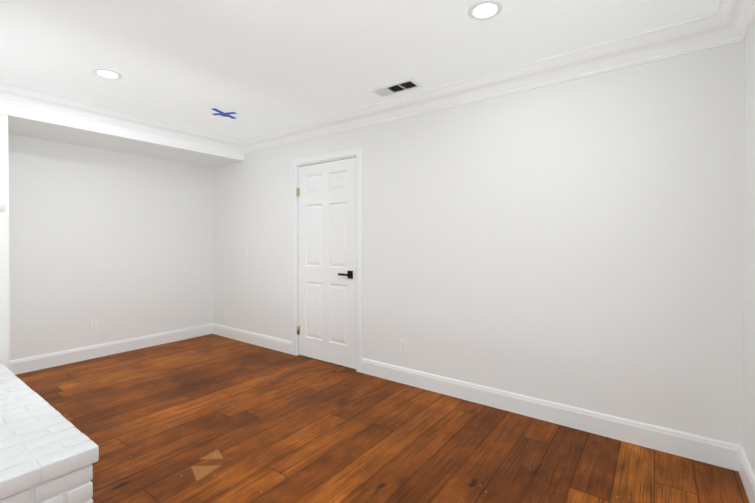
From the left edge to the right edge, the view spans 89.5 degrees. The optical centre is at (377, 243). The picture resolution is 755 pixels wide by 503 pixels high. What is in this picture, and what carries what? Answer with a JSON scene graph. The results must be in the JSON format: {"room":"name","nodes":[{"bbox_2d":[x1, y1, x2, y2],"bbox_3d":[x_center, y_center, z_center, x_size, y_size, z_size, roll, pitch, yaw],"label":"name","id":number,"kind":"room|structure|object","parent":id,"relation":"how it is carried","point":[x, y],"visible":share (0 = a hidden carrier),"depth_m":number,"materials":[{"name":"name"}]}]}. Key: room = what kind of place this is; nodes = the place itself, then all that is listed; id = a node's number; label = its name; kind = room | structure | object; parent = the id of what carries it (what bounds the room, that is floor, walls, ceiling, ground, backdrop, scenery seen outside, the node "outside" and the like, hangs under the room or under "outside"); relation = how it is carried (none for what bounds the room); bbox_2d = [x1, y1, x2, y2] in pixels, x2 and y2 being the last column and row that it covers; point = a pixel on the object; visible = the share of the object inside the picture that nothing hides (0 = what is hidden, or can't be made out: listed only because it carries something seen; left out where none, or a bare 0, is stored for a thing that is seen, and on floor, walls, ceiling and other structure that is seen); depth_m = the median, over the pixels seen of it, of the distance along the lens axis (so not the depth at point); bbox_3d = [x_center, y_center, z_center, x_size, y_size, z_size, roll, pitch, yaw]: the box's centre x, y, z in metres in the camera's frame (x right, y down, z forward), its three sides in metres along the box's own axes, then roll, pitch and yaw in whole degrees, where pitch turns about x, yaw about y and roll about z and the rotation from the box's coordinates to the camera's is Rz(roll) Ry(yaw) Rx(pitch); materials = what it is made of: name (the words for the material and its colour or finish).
{"room":"empty living room","nodes":[
{"label":"empty living room","id":0,"kind":"room"},
{"bbox_2d":[0,113,9,369],"bbox_3d":[-4.418,0.005,1.626,0.836,2.452,4.002,0,0,36],"label":"wall","id":1,"kind":"structure","parent":0,"point":[4,280],"depth_m":2.97,"materials":[{"name":"white paint"}]},
{"bbox_2d":[0,80,250,160],"bbox_3d":[-3.368,-1.117,2.237,0.125,0.217,6.000,0,0,36],"label":"crown molding","id":2,"kind":"structure","parent":1,"relation":"attached to","point":[15,99],"depth_m":3.49,"materials":[{"name":"white paint"}]},
{"bbox_2d":[8,134,212,359],"bbox_3d":[-2.896,-0.012,4.305,0.120,2.452,2.118,0,0,36],"label":"wall","id":3,"kind":"structure","parent":0,"point":[116,246],"depth_m":4.10,"materials":[{"name":"white paint"}]},
{"bbox_2d":[89,321,96,332],"bbox_3d":[-3.015,0.882,4.041,0.007,0.115,0.070,0,0,36],"label":"outlet","id":4,"kind":"object","parent":3,"relation":"attached to","point":[93,326],"visible":1,"depth_m":4.04,"materials":[{"name":"white plastic"}]},
{"bbox_2d":[10,324,209,374],"bbox_3d":[-2.840,1.145,4.272,0.016,0.138,2.118,0,0,36],"label":"baseboard","id":5,"kind":"structure","parent":3,"relation":"attached to","point":[28,364],"depth_m":4.09,"materials":[{"name":"white paint"}]},
{"bbox_2d":[0,0,719,138],"bbox_3d":[-1.901,-1.278,1.159,5.437,0.120,6.240,0,0,36],"label":"ceiling","id":6,"kind":"structure","parent":0,"point":[258,67],"depth_m":2.37,"materials":[{"name":"white paint"}]},
{"bbox_2d":[93,69,121,79],"bbox_3d":[-1.954,-1.226,2.758,0.176,0.004,0.176,0,0,36],"label":"recessed light","id":7,"kind":"object","parent":6,"relation":"in","point":[107,74],"visible":1,"depth_m":2.75,"materials":[{"name":"white paint"}]},
{"bbox_2d":[8,115,242,167],"bbox_3d":[-2.559,-1.126,4.051,0.716,0.221,2.118,0,0,36],"label":"soffit beam","id":8,"kind":"structure","parent":6,"relation":"attached to","point":[30,128],"depth_m":3.81,"materials":[{"name":"white paint"}]},
{"bbox_2d":[212,108,236,118],"bbox_3d":[-1.453,-1.232,3.609,0.239,0.002,0.301,0,0,36],"label":"tape","id":9,"kind":"object","parent":6,"relation":"attached to","point":[221,113],"visible":1,"depth_m":3.60,"materials":[{"name":"blue"}]},
{"bbox_2d":[370,78,421,97],"bbox_3d":[0.146,-1.223,2.999,0.380,0.012,0.165,0,0,36],"label":"ceiling vent","id":10,"kind":"object","parent":6,"relation":"in","point":[397,87],"visible":1,"depth_m":2.99,"materials":[{"name":"white metal"}]},
{"bbox_2d":[468,0,502,20],"bbox_3d":[0.565,-1.221,1.999,0.176,0.004,0.176,0,0,36],"label":"recessed light","id":11,"kind":"object","parent":6,"relation":"in","point":[485,10],"visible":1,"depth_m":2.00,"materials":[{"name":"white paint"}]},
{"bbox_2d":[15,334,748,502],"bbox_3d":[-1.901,1.284,1.175,6.037,0.100,6.840,0,0,36],"label":"floor","id":12,"kind":"structure","parent":0,"point":[211,418],"depth_m":2.35,"materials":[{"name":"brown wood"}]},
{"bbox_2d":[0,363,98,502],"bbox_3d":[-2.631,1.071,1.598,2.081,0.320,1.824,0,0,36],"label":"hearth","id":13,"kind":"object","parent":12,"relation":"on","point":[49,453],"visible":1,"depth_m":1.69,"materials":[{"name":"white brick"}]},
{"bbox_2d":[212,41,744,444],"bbox_3d":[-0.090,-0.008,3.634,5.437,2.452,0.120,0,0,36],"label":"wall","id":14,"kind":"structure","parent":0,"point":[578,243],"depth_m":2.60,"materials":[{"name":"white paint"}]},
{"bbox_2d":[210,323,291,353],"bbox_3d":[-1.566,1.143,4.640,1.577,0.138,0.016,0,0,36],"label":"baseboard","id":15,"kind":"structure","parent":14,"relation":"attached to","point":[273,343],"depth_m":4.58,"materials":[{"name":"white paint"}]},
{"bbox_2d":[297,157,355,368],"bbox_3d":[-0.541,0.188,3.886,0.819,2.033,0.088,0,0,36],"label":"door","id":16,"kind":"structure","parent":14,"relation":"in","point":[326,327],"depth_m":3.87,"materials":[{"name":"white paint"}]},
{"bbox_2d":[292,147,362,371],"bbox_3d":[-0.504,0.151,3.927,0.978,2.130,0.139,0,0,36],"label":"door frame","id":17,"kind":"structure","parent":14,"relation":"attached to","point":[358,152],"depth_m":3.71,"materials":[{"name":"white paint"}]},
{"bbox_2d":[399,339,405,352],"bbox_3d":[0.220,0.898,3.333,0.070,0.115,0.007,0,0,36],"label":"outlet","id":18,"kind":"object","parent":14,"relation":"attached to","point":[402,346],"visible":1,"depth_m":3.33,"materials":[{"name":"white plastic"}]},
{"bbox_2d":[240,14,719,151],"bbox_3d":[0.133,-1.164,3.311,4.200,0.135,0.125,0,0,36],"label":"crown molding","id":19,"kind":"structure","parent":14,"relation":"attached to","point":[692,35],"depth_m":2.67,"materials":[{"name":"white paint"}]},
{"bbox_2d":[361,358,733,469],"bbox_3d":[0.893,1.154,2.835,2.582,0.138,0.016,0,0,36],"label":"baseboard","id":20,"kind":"structure","parent":14,"relation":"attached to","point":[727,455],"depth_m":2.53,"materials":[{"name":"white paint"}]},
{"bbox_2d":[742,18,754,474],"bbox_3d":[0.206,0.018,-0.454,0.120,2.452,6.120,0,0,36],"label":"wall","id":21,"kind":"structure","parent":0,"point":[748,419],"depth_m":1.92,"materials":[{"name":"white paint"}]},
{"bbox_2d":[712,0,754,45],"bbox_3d":[0.143,-1.141,-0.341,0.125,0.135,6.000,0,0,36],"label":"crown molding","id":22,"kind":"structure","parent":21,"relation":"attached to","point":[729,22],"depth_m":1.97,"materials":[{"name":"white paint"}]},
{"bbox_2d":[734,444,754,502],"bbox_3d":[0.187,1.175,-0.358,0.016,0.138,6.000,0,0,36],"label":"baseboard","id":23,"kind":"structure","parent":21,"relation":"attached to","point":[741,463],"depth_m":1.91,"materials":[{"name":"white paint"}]},
{"bbox_3d":[-2.916,-0.158,1.625,1.582,2.126,1.540,0,0,36],"label":"wall","id":24,"kind":"structure","parent":0,"visible":0},
{"bbox_2d":[0,205,5,211],"bbox_3d":[-2.421,-0.171,2.252,1.637,0.025,0.054,0,0,36],"label":"trim","id":25,"kind":"structure","parent":24,"relation":"attached to","point":[2,207],"depth_m":1.77,"materials":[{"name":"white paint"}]}
]}

